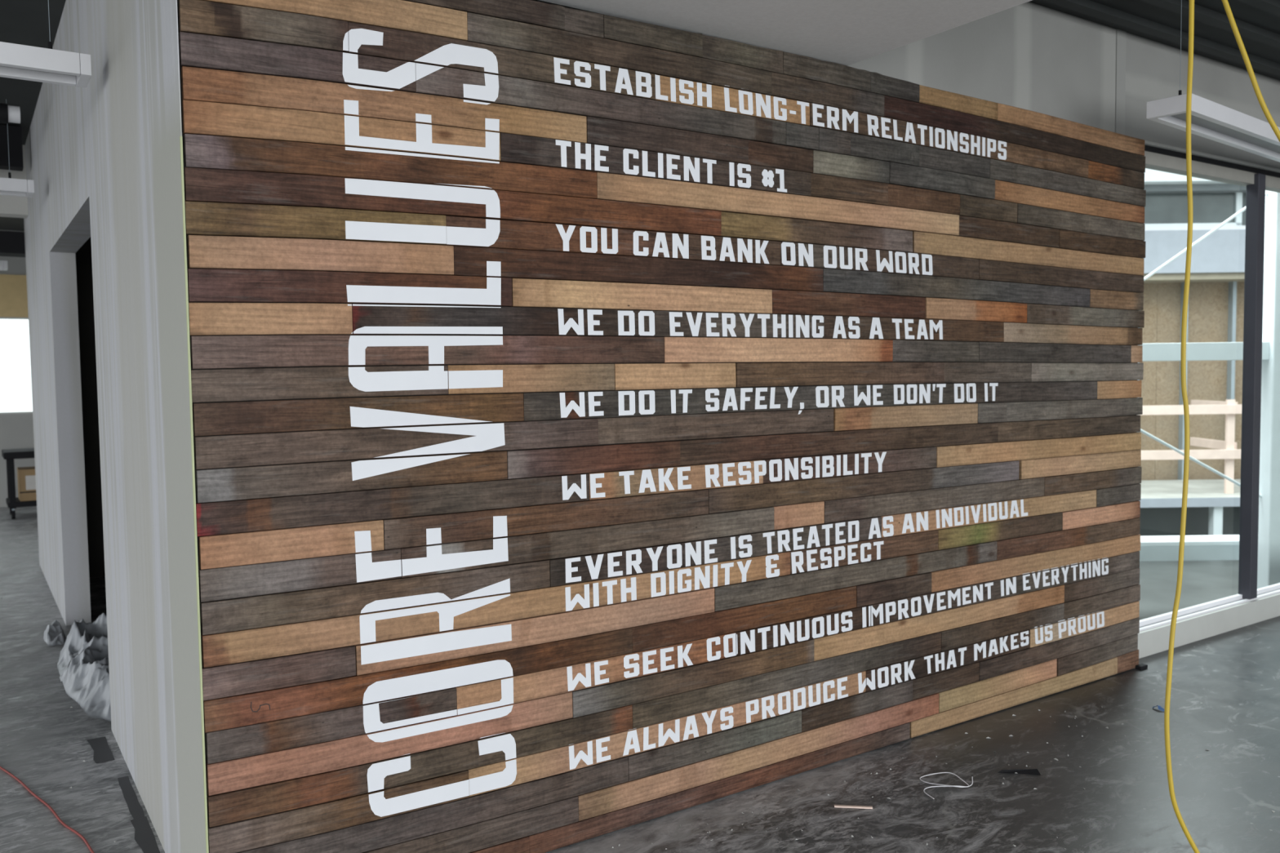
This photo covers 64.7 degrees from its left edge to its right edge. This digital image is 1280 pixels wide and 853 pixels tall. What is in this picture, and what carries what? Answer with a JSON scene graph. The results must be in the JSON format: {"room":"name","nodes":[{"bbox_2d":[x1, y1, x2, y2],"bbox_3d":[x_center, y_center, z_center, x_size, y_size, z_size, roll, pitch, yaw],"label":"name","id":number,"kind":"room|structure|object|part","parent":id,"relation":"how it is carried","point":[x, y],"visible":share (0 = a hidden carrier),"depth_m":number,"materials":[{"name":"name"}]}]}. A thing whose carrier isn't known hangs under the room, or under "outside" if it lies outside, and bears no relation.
{"room":"office lobby","nodes":[
{"label":"office lobby","id":0,"kind":"room"},
{"bbox_2d":[0,230,35,507],"bbox_3d":[-7.642,-0.719,12.677,7.500,3.400,0.200,-3,4,-34],"label":"wall","id":1,"kind":"structure","parent":0,"point":[16,430],"depth_m":12.50,"materials":[{"name":"paint"}]},
{"bbox_2d":[0,274,28,317],"bbox_3d":[-7.589,-1.613,12.532,7.500,0.520,0.029,-3,4,-34],"label":"wall","id":2,"kind":"structure","parent":1,"relation":"attached to","point":[13,288],"depth_m":12.44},
{"bbox_2d":[0,317,32,413],"bbox_3d":[-8.692,-0.711,11.952,4.950,1.230,0.070,-3,4,-34],"label":"window","id":3,"kind":"structure","parent":1,"relation":"in","point":[15,412],"depth_m":12.55,"materials":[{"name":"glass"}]},
{"bbox_2d":[0,0,66,231],"bbox_3d":[-1.356,-2.060,3.215,17.500,0.150,23.000,-3,4,-34],"label":"ceiling","id":4,"kind":"structure","parent":0,"point":[23,22],"depth_m":5.39,"materials":[{"name":"metal"}]},
{"bbox_2d":[0,260,8,270],"bbox_3d":[-6.917,-1.747,8.774,2.400,0.660,0.190,-3,4,-34],"label":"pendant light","id":5,"kind":"object","parent":4,"relation":"hanging from","point":[3,264],"visible":1,"depth_m":9.37,"materials":[{"name":"white metal"}]},
{"bbox_2d":[0,124,23,171],"bbox_3d":[-5.922,-1.945,6.388,3.450,0.290,0.150,-3,4,-34],"label":"ceiling beam","id":6,"kind":"structure","parent":4,"relation":"attached to","point":[14,140],"depth_m":7.25,"materials":[{"name":"black metal"}]},
{"bbox_2d":[0,99,34,197],"bbox_3d":[-4.708,-1.646,5.501,2.400,0.560,0.190,-3,4,-34],"label":"pendant light","id":7,"kind":"object","parent":4,"relation":"hanging from","point":[9,186],"visible":1,"depth_m":6.07,"materials":[{"name":"white metal"}]},
{"bbox_2d":[0,0,91,87],"bbox_3d":[-3.044,-1.522,3.068,2.400,0.585,0.190,-3,4,-34],"label":"pendant light","id":8,"kind":"object","parent":4,"relation":"hanging from","point":[18,61],"visible":1,"depth_m":3.63,"materials":[{"name":"white metal"}]},
{"bbox_2d":[0,65,74,75],"bbox_3d":[-3.041,-1.265,3.082,2.328,0.010,0.118,-3,4,-34],"label":"diffuser","id":9,"kind":"object","parent":8,"relation":"attached to","point":[2,68],"depth_m":3.69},
{"bbox_2d":[75,236,105,577],"bbox_3d":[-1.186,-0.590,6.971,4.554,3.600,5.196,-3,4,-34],"label":"doorway","id":10,"kind":"structure","parent":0,"point":[83,255],"depth_m":7.94,"materials":[{"name":"black"}]},
{"bbox_2d":[23,0,205,852],"bbox_3d":[-3.090,-0.490,5.598,0.142,3.600,7.033,-3,4,-34],"label":"wall","id":11,"kind":"structure","parent":0,"point":[103,157],"depth_m":3.65,"materials":[{"name":"paint"}]},
{"bbox_2d":[0,102,20,123],"bbox_3d":[-4.815,-1.764,5.121,2.860,0.109,0.109,-3,4,-34],"label":"duct pipe","id":12,"kind":"object","parent":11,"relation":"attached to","point":[8,113],"visible":1,"depth_m":5.86,"materials":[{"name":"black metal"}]},
{"bbox_2d":[0,230,25,257],"bbox_3d":[-6.535,-1.471,7.656,3.806,0.180,0.300,-3,4,-34],"label":"trim","id":13,"kind":"structure","parent":11,"relation":"attached to","point":[12,243],"depth_m":8.38,"materials":[{"name":"black metal"}]},
{"bbox_2d":[0,144,28,217],"bbox_3d":[-6.302,-1.859,7.011,3.506,0.540,0.200,-3,4,-34],"label":"trim","id":14,"kind":"structure","parent":11,"relation":"attached to","point":[16,206],"depth_m":7.87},
{"bbox_2d":[179,136,208,852],"bbox_3d":[-1.177,0.346,2.683,0.005,2.200,0.009,-3,4,-34],"label":"trim","id":15,"kind":"structure","parent":11,"relation":"attached to","point":[180,137],"depth_m":2.67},
{"bbox_2d":[540,0,1031,65],"bbox_3d":[1.297,-1.527,1.041,2.424,0.543,5.394,-3,4,-34],"label":"ceiling","id":16,"kind":"structure","parent":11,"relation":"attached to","point":[842,32],"depth_m":3.41,"materials":[{"name":"paint"}]},
{"bbox_2d":[0,506,1279,852],"bbox_3d":[-1.311,1.485,3.409,17.500,0.150,23.000,-3,4,-34],"label":"floor","id":17,"kind":"structure","parent":0,"point":[1228,682],"depth_m":3.92,"materials":[{"name":"concrete"}]},
{"bbox_2d":[1,448,36,519],"bbox_3d":[-6.804,0.635,11.886,1.140,0.760,0.610,-3,4,-34],"label":"utility cart","id":18,"kind":"object","parent":17,"relation":"on","point":[12,502],"visible":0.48,"depth_m":11.40,"materials":[{"name":"black metal"}]},
{"bbox_3d":[-7.359,0.606,11.813,0.060,0.600,0.050,-3,4,-34],"label":"post","id":19,"kind":"part","parent":18,"relation":"part of","materials":[{"name":"black metal"}]},
{"bbox_3d":[-7.079,0.625,11.398,0.060,0.600,0.050,-3,4,-34],"label":"post","id":20,"kind":"part","parent":18,"relation":"part of","materials":[{"name":"black metal"}]},
{"bbox_2d":[1,448,35,459],"bbox_3d":[-6.808,0.296,11.868,1.140,0.080,0.610,-3,4,-34],"label":"shelf","id":21,"kind":"object","parent":18,"relation":"attached to","point":[24,453],"depth_m":11.41,"materials":[{"name":"black metal"}]},
{"bbox_2d":[5,497,36,507],"bbox_3d":[-6.801,0.855,11.898,1.100,0.060,0.570,-3,4,-34],"label":"shelf","id":22,"kind":"object","parent":18,"relation":"attached to","point":[11,503],"depth_m":11.44,"materials":[{"name":"black metal"}]},
{"bbox_2d":[17,466,36,501],"bbox_3d":[-6.971,0.655,11.743,0.420,0.360,0.402,-3,4,-34],"label":"carton","id":23,"kind":"object","parent":18,"relation":"on","point":[26,477],"visible":0.45,"depth_m":11.51,"materials":[{"name":"brown cardboard"}]},
{"bbox_2d":[0,766,94,852],"bbox_3d":[-2.403,1.399,3.785,3.083,0.008,0.229,2,4,43],"label":"power cord","id":24,"kind":"object","parent":17,"relation":"on","point":[33,793],"visible":1,"depth_m":3.69,"materials":[{"name":"red rubber"}]},
{"bbox_2d":[43,619,66,646],"bbox_3d":[-3.571,1.241,6.165,0.115,0.088,0.467,-3,4,-34],"label":"plastic sheet","id":25,"kind":"object","parent":17,"relation":"on","point":[54,634],"visible":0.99,"depth_m":6.11,"materials":[{"name":"white plastic"}]},
{"bbox_2d":[56,613,111,721],"bbox_3d":[-2.742,1.201,5.382,0.630,0.231,1.829,-3,4,-34],"label":"plastic bag","id":26,"kind":"object","parent":17,"relation":"on","point":[82,666],"visible":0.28,"depth_m":5.18,"materials":[{"name":"white plastic"}]},
{"bbox_2d":[87,736,159,852],"bbox_3d":[-1.815,1.404,3.608,0.098,0.001,2.000,-3,4,-34],"label":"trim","id":27,"kind":"structure","parent":17,"relation":"on","point":[144,837],"depth_m":3.73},
{"bbox_2d":[0,597,1275,852],"bbox_3d":[-1.792,1.355,4.449,8.276,0.006,3.557,0,3,19],"label":"crumbs","id":28,"kind":"object","parent":17,"relation":"on","point":[1,597],"visible":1,"depth_m":3.90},
{"bbox_2d":[834,804,872,808],"bbox_3d":[0.766,1.367,3.632,0.135,0.006,0.012,0,3,7],"label":"wood sliver","id":29,"kind":"object","parent":17,"relation":"on","point":[835,806],"visible":1,"depth_m":3.63,"materials":[{"name":"beige wood"}]},
{"bbox_2d":[920,772,973,799],"bbox_3d":[1.133,1.344,3.821,0.246,0.020,0.169,-3,4,-34],"label":"scrap","id":30,"kind":"object","parent":17,"relation":"on","point":[944,785],"visible":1,"depth_m":3.80,"materials":[{"name":"white plastic"}]},
{"bbox_2d":[997,768,1040,775],"bbox_3d":[1.470,1.338,3.930,0.161,0.013,0.031,0,3,11],"label":"shim","id":31,"kind":"object","parent":17,"relation":"on","point":[1025,771],"visible":1,"depth_m":3.92,"materials":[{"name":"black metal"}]},
{"bbox_2d":[1134,663,1147,670],"bbox_3d":[2.604,1.249,5.253,0.065,0.020,0.034,-3,4,-34],"label":"block","id":32,"kind":"object","parent":17,"relation":"on","point":[1142,666],"visible":1,"depth_m":5.24,"materials":[{"name":"black metal"}]},
{"bbox_2d":[1152,705,1164,711],"bbox_3d":[2.369,1.284,4.623,0.036,0.020,0.060,-3,4,-34],"label":"scrap","id":33,"kind":"object","parent":17,"relation":"on","point":[1160,708],"visible":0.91,"depth_m":4.61,"materials":[{"name":"blue plastic"}]},
{"bbox_2d":[177,0,1146,852],"bbox_3d":[0.677,-0.027,3.969,4.532,2.758,0.102,-3,4,-34],"label":"wall","id":34,"kind":"structure","parent":0,"point":[602,424],"depth_m":3.39,"materials":[{"name":"brown wood"}]},
{"bbox_2d":[533,0,1279,168],"bbox_3d":[2.472,-0.395,5.308,8.754,3.300,0.140,-3,4,-34],"label":"wall","id":35,"kind":"structure","parent":0,"point":[1028,55],"depth_m":4.90,"materials":[{"name":"paint"}]},
{"bbox_2d":[1115,28,1126,134],"bbox_3d":[2.438,-1.745,5.141,0.080,0.545,0.016,-3,4,-34],"label":"trim","id":36,"kind":"structure","parent":35,"relation":"attached to","point":[1120,80],"depth_m":5.13,"materials":[{"name":"paint"}]},
{"bbox_2d":[1029,0,1279,79],"bbox_3d":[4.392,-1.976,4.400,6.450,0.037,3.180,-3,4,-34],"label":"ceiling","id":37,"kind":"structure","parent":35,"relation":"attached to","point":[1089,7],"depth_m":4.96,"materials":[{"name":"metal"}]},
{"bbox_2d":[1137,144,1279,658],"bbox_3d":[4.300,-0.202,6.519,4.388,2.736,0.108,-3,4,-34],"label":"window","id":38,"kind":"structure","parent":35,"relation":"in","point":[1252,605],"depth_m":6.04,"materials":[{"name":"white metal"}]},
{"bbox_2d":[1144,140,1279,173],"bbox_3d":[4.308,-1.571,6.416,4.378,0.014,0.024,-3,4,-34],"label":"trim","id":39,"kind":"structure","parent":35,"relation":"attached to","point":[1146,142],"depth_m":5.67,"materials":[{"name":"metal"}]},
{"bbox_2d":[1222,0,1279,142],"bbox_3d":[2.172,-0.990,2.229,1.782,1.689,0.064,-1,3,4],"label":"power cord","id":40,"kind":"object","parent":35,"relation":"hanging from","point":[1225,2],"visible":1,"depth_m":2.30,"materials":[{"name":"yellow rubber"}]},
{"bbox_2d":[1164,0,1199,852],"bbox_3d":[1.808,-0.195,2.177,1.254,3.262,0.165,0,3,13],"label":"power cord","id":41,"kind":"object","parent":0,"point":[1191,15],"visible":1,"depth_m":2.30,"materials":[{"name":"yellow rubber"}]},
{"bbox_2d":[1138,479,1240,536],"bbox_3d":[7.817,1.270,12.087,8.000,1.101,1.772,-1,3,0],"label":"platform","id":42,"kind":"object","parent":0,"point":[1211,511],"visible":0.05,"depth_m":11.50,"materials":[{"name":"concrete"}]},
{"bbox_2d":[1140,399,1241,493],"bbox_3d":[8.003,0.189,11.939,8.000,1.070,0.990,-1,3,0],"label":"guardrail","id":43,"kind":"object","parent":42,"relation":"on","point":[1228,451],"visible":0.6,"depth_m":11.45,"materials":[{"name":"beige wood"}]},
{"bbox_3d":[7.998,-0.212,11.441,8.000,0.105,0.039,-1,3,0],"label":"rail","id":44,"kind":"part","parent":43,"relation":"part of","materials":[{"name":"beige wood"}]},
{"bbox_3d":[8.004,0.297,11.468,8.000,0.105,0.039,-1,3,0],"label":"rail","id":45,"kind":"part","parent":43,"relation":"part of","materials":[{"name":"beige wood"}]},
{"bbox_3d":[6.783,0.207,11.979,0.040,0.100,0.910,-1,3,0],"label":"return rail","id":46,"kind":"part","parent":43,"relation":"part of","materials":[{"name":"beige wood"}]},
{"bbox_3d":[6.777,-0.252,11.954,0.040,0.100,0.910,-1,3,0],"label":"return rail","id":47,"kind":"part","parent":43,"relation":"part of","materials":[{"name":"beige wood"}]},
{"bbox_3d":[6.708,0.229,11.503,0.089,1.070,0.038,-1,3,0],"label":"post","id":48,"kind":"part","parent":43,"relation":"part of","materials":[{"name":"beige wood"}]},
{"bbox_2d":[1136,168,1246,480],"bbox_3d":[7.785,-1.212,12.608,8.400,6.000,0.900,-1,3,0],"label":"building","id":49,"kind":"structure","parent":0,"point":[1215,304],"depth_m":12.93,"materials":[{"name":"beige concrete"}]},
{"bbox_3d":[6.024,-0.490,13.007,1.216,2.760,0.020,-1,3,0],"label":"sheathing panel","id":50,"kind":"part","parent":49,"relation":"part of","materials":[{"name":"beige wood"}]},
{"bbox_3d":[6.661,-2.748,12.468,1.350,0.490,0.010,-1,3,0],"label":"pane","id":51,"kind":"part","parent":49,"relation":"part of","materials":[{"name":"glass"}]},
{"bbox_3d":[7.769,-2.460,12.635,8.400,0.050,0.450,-1,3,0],"label":"sill","id":52,"kind":"part","parent":49,"relation":"part of","materials":[{"name":"white metal"}]},
{"bbox_3d":[7.244,-0.506,13.007,1.216,2.760,0.020,-1,3,0],"label":"sheathing panel","id":53,"kind":"part","parent":49,"relation":"part of","materials":[{"name":"beige wood"}]},
{"bbox_2d":[1139,190,1279,588],"bbox_3d":[5.491,-0.743,8.226,7.000,5.600,0.700,-1,3,0],"label":"steel frame","id":54,"kind":"object","parent":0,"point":[1224,547],"visible":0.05,"depth_m":7.95,"materials":[{"name":"white metal"}]},
{"bbox_3d":[4.152,0.125,8.042,2.511,1.420,0.023,-1,3,0],"label":"brace rod","id":55,"kind":"part","parent":54,"relation":"part of","materials":[{"name":"white metal"}]},
{"bbox_3d":[3.966,-1.155,7.972,2.173,1.509,0.023,-1,3,0],"label":"brace rod","id":56,"kind":"part","parent":54,"relation":"part of","materials":[{"name":"white metal"}]},
{"bbox_2d":[1191,93,1279,162],"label":"pendant light","id":57,"kind":"object","parent":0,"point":[1219,122],"depth_m":4.90,"materials":[{"name":"white metal"}]},
{"bbox_2d":[1171,112,1279,153],"bbox_3d":[3.280,-1.480,5.266,2.328,0.010,0.118,-3,4,-39],"label":"diffuser","id":58,"kind":"object","parent":57,"relation":"attached to","point":[1197,123],"depth_m":5.01,"materials":[{"name":"white plastic"}]},
{"label":"outside","id":59,"kind":"structure","parent":0,"visible":0},
{"bbox_2d":[1138,560,1239,620],"bbox_3d":[7.020,1.510,10.353,18.000,0.070,7.500,-1,3,0],"label":"ground","id":60,"kind":"structure","parent":59,"point":[1202,581],"depth_m":9.81,"materials":[{"name":"concrete"}]}
]}

